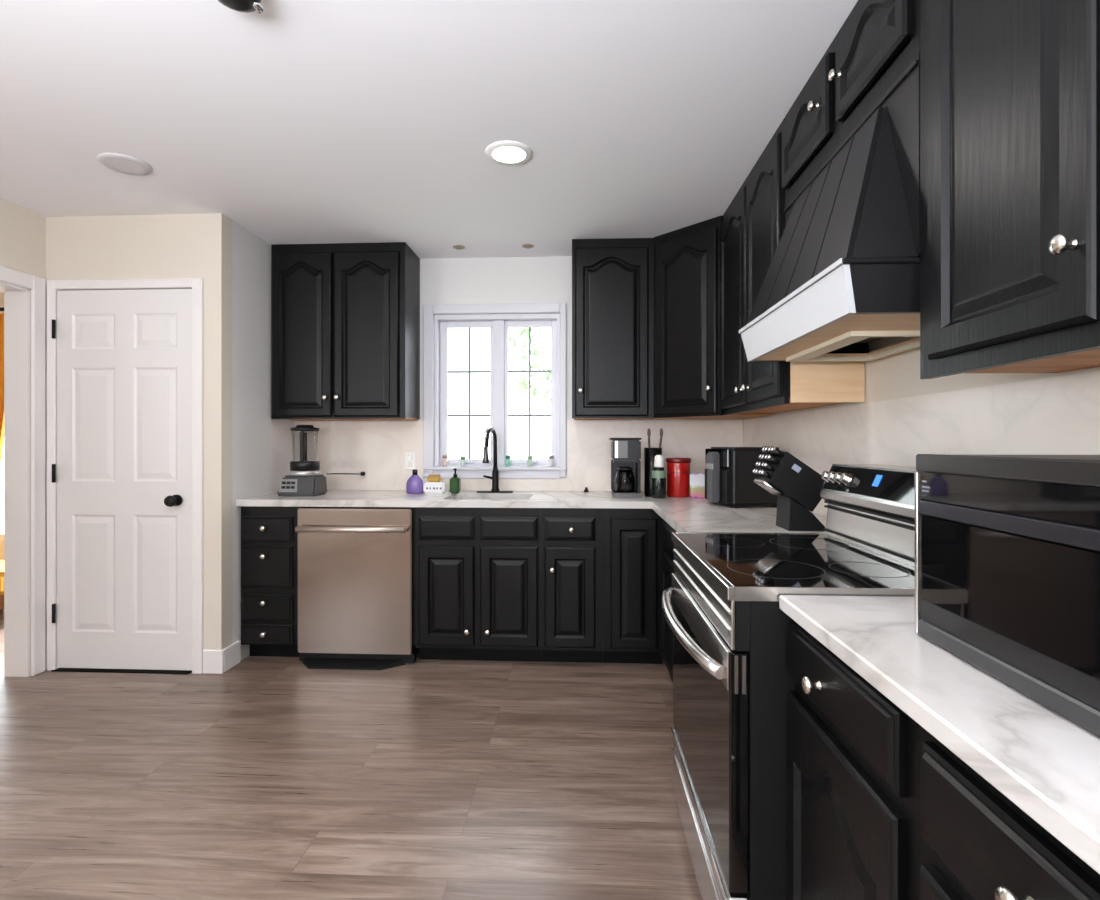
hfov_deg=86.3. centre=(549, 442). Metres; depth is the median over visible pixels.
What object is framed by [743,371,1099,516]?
backsplash
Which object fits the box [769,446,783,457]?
knife
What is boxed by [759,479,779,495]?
steak knife
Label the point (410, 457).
wall outlet
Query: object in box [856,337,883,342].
vent
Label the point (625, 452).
coffee maker
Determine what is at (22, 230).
wall
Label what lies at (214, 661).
baseboard
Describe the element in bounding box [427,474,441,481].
sponge
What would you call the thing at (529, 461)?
cup
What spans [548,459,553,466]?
cup
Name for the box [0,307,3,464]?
curtain
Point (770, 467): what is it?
knife
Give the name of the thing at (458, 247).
ceiling fitting
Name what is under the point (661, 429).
wooden spoon
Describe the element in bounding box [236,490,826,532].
countertop
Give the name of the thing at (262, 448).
wall
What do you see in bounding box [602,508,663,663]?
base cabinet
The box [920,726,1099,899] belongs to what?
base cabinet
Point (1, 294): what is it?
wall
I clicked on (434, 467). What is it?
trim
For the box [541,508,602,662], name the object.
base cabinet
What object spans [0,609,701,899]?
floor
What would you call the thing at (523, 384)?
tree
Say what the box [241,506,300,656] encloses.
base cabinet
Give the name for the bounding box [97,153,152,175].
recessed light
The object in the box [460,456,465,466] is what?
pot
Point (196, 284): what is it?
trim
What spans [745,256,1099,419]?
wall
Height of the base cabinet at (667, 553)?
0.872 m
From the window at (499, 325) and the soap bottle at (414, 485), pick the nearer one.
the soap bottle at (414, 485)
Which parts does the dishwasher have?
handle, kick plate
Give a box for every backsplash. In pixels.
[295,420,742,490]
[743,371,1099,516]
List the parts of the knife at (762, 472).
handle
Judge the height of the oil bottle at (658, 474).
0.246 m
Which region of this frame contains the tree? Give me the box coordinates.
[509,328,550,405]
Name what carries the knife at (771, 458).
in the knife block
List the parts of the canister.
lid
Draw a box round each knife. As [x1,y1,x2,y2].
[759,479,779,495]
[760,470,770,477]
[762,480,783,496]
[763,446,775,456]
[763,462,774,471]
[766,454,779,464]
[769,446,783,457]
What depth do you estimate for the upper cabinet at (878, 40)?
1.65 m
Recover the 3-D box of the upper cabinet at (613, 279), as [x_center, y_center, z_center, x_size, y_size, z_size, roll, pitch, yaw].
[0.384,-0.682,3.638,0.491,1.072,0.376,0,0,3]
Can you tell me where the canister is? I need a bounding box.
[666,458,690,497]
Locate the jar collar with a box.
[290,461,319,470]
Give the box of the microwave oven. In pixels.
[915,454,1099,735]
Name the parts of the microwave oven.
trim, rail, glass door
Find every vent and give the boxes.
[786,330,919,361]
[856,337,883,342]
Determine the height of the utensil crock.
0.285 m
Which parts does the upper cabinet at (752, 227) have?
door, knob, knob, frame, door, panel, panel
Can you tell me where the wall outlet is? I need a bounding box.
[405,452,415,469]
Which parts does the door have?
knob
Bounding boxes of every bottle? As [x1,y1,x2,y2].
[406,469,423,493]
[450,468,460,493]
[652,455,665,498]
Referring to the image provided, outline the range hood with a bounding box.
[739,54,919,361]
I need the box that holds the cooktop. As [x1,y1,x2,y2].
[672,532,914,600]
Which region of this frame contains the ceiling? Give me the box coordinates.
[0,0,857,292]
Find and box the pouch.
[690,473,704,497]
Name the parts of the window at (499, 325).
sash, sash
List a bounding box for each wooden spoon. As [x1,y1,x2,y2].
[647,428,650,447]
[659,428,662,447]
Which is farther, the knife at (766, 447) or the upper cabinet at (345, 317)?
the upper cabinet at (345, 317)
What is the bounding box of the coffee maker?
[609,438,641,497]
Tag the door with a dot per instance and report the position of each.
(124, 357)
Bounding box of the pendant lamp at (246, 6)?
[218,0,263,13]
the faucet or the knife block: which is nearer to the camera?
the knife block
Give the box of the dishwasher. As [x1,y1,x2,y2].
[295,507,415,669]
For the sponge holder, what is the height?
0.070 m
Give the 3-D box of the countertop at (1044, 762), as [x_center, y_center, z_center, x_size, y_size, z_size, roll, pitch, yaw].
[0.763,0.330,0.519,0.647,0.030,1.368,0,0,3]
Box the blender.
[277,425,326,495]
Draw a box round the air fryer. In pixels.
[705,447,778,507]
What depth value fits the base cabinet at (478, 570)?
3.20 m
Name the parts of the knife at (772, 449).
handle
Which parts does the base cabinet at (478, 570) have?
door, drawer, drawer, door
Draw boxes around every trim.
[0,265,44,676]
[47,278,202,673]
[423,303,565,478]
[423,466,566,469]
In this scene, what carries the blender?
on the countertop at (686, 514)
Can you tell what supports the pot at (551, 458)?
on the trim at (434, 467)
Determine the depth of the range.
1.38 m
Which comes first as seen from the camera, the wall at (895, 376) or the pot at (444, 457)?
the wall at (895, 376)
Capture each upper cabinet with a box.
[271,242,419,419]
[572,238,653,419]
[650,215,774,418]
[720,118,864,414]
[782,0,919,206]
[920,0,1099,378]
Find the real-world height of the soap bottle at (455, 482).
0.156 m
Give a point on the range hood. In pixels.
(842, 276)
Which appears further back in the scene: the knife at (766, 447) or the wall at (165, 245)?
the wall at (165, 245)
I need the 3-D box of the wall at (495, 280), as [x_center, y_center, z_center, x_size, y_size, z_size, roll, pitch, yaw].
[-0.223,0.003,3.920,3.165,2.446,0.120,0,0,3]
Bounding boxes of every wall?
[0,198,45,675]
[0,293,3,559]
[46,213,231,668]
[232,220,294,659]
[295,256,744,478]
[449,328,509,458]
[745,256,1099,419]
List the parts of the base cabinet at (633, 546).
door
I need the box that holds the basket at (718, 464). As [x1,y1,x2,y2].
[705,452,730,503]
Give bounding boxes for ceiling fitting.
[453,245,464,249]
[522,244,533,248]
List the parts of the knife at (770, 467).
handle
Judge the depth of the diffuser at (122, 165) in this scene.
2.56 m
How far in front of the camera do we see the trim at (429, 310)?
3.86 m
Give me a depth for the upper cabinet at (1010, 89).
1.03 m
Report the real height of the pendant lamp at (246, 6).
0.076 m
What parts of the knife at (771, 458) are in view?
handle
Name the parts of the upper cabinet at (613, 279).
panel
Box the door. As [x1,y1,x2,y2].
[51,289,191,673]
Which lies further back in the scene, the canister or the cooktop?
the canister
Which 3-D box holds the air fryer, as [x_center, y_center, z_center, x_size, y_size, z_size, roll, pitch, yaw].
[0.952,0.169,2.966,0.328,0.292,0.290,0,0,-10]
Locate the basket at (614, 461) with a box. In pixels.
[613,460,637,462]
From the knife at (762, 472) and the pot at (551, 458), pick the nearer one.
the knife at (762, 472)
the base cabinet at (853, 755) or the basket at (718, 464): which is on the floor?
the base cabinet at (853, 755)
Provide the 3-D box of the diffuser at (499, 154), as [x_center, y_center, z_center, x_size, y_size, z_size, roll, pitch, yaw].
[-0.172,-1.215,2.469,0.141,0.008,0.141,0,0,3]
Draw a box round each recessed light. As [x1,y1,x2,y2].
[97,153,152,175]
[485,141,532,164]
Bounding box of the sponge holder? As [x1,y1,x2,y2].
[424,482,446,493]
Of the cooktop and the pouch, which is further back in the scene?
the pouch
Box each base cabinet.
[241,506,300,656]
[416,507,541,661]
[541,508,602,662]
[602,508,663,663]
[662,520,676,681]
[787,621,919,899]
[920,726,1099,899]
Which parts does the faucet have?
deck plate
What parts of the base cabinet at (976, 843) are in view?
door, knob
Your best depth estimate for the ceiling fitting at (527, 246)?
3.63 m
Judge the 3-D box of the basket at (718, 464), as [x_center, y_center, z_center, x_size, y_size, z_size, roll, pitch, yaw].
[0.830,0.170,2.946,0.090,0.250,0.255,0,0,3]
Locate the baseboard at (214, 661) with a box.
[203,640,240,673]
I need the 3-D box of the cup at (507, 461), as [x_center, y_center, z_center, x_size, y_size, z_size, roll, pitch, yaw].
[-0.278,0.132,3.867,0.044,0.050,0.044,0,0,3]
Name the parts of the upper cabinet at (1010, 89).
panel, knob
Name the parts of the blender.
control plate, motor, handle, lid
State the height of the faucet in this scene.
0.419 m
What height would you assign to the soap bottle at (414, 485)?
0.148 m
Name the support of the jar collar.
on the blender
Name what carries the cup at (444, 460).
on the pot at (444, 457)
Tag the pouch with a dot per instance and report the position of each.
(697, 480)
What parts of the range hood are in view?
trim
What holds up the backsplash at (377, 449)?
attached to the wall at (495, 280)
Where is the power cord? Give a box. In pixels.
[326,472,364,475]
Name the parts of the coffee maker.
carafe handle, plate, water tank, carafe lid, lid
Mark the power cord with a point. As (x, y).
(361, 473)
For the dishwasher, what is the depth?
3.23 m
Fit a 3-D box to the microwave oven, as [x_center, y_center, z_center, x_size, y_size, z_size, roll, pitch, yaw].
[0.774,0.167,0.694,0.382,0.296,0.520,0,0,3]
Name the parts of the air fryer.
control panel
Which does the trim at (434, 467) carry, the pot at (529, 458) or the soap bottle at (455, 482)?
the pot at (529, 458)
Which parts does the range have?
handle, door, rail, storage drawer, oven door, rail, control knob, control knob, control knob, control knob, control panel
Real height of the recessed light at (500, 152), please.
0.010 m
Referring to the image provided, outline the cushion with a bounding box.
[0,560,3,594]
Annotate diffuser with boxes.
[105,158,144,172]
[492,147,525,162]
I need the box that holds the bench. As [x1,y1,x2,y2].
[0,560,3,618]
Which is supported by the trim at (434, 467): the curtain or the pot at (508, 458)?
the pot at (508, 458)
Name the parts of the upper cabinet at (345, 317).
door, panel, door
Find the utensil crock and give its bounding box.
[644,448,661,496]
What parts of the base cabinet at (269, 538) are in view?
drawer, drawer, drawer, drawer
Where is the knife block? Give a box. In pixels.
[758,452,825,530]
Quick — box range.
[661,464,917,899]
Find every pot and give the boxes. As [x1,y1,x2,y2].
[442,454,447,465]
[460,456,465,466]
[505,455,510,466]
[527,455,532,466]
[548,455,553,466]
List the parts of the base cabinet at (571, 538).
drawer, door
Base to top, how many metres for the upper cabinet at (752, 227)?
1.072 m
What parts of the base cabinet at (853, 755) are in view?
knob, door, drawer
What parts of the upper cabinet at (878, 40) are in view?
door, knob, knob, door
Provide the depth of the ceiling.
2.12 m
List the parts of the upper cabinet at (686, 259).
door, frame, panel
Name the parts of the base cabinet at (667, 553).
drawer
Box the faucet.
[477,426,512,492]
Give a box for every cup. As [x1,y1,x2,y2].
[442,458,447,465]
[460,460,465,466]
[505,459,510,466]
[527,459,532,466]
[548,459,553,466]
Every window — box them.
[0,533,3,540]
[435,313,559,466]
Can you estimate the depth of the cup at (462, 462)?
3.87 m
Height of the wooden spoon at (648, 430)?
0.371 m
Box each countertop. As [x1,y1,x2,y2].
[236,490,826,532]
[779,595,1099,874]
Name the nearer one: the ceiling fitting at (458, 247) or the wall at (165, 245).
the wall at (165, 245)

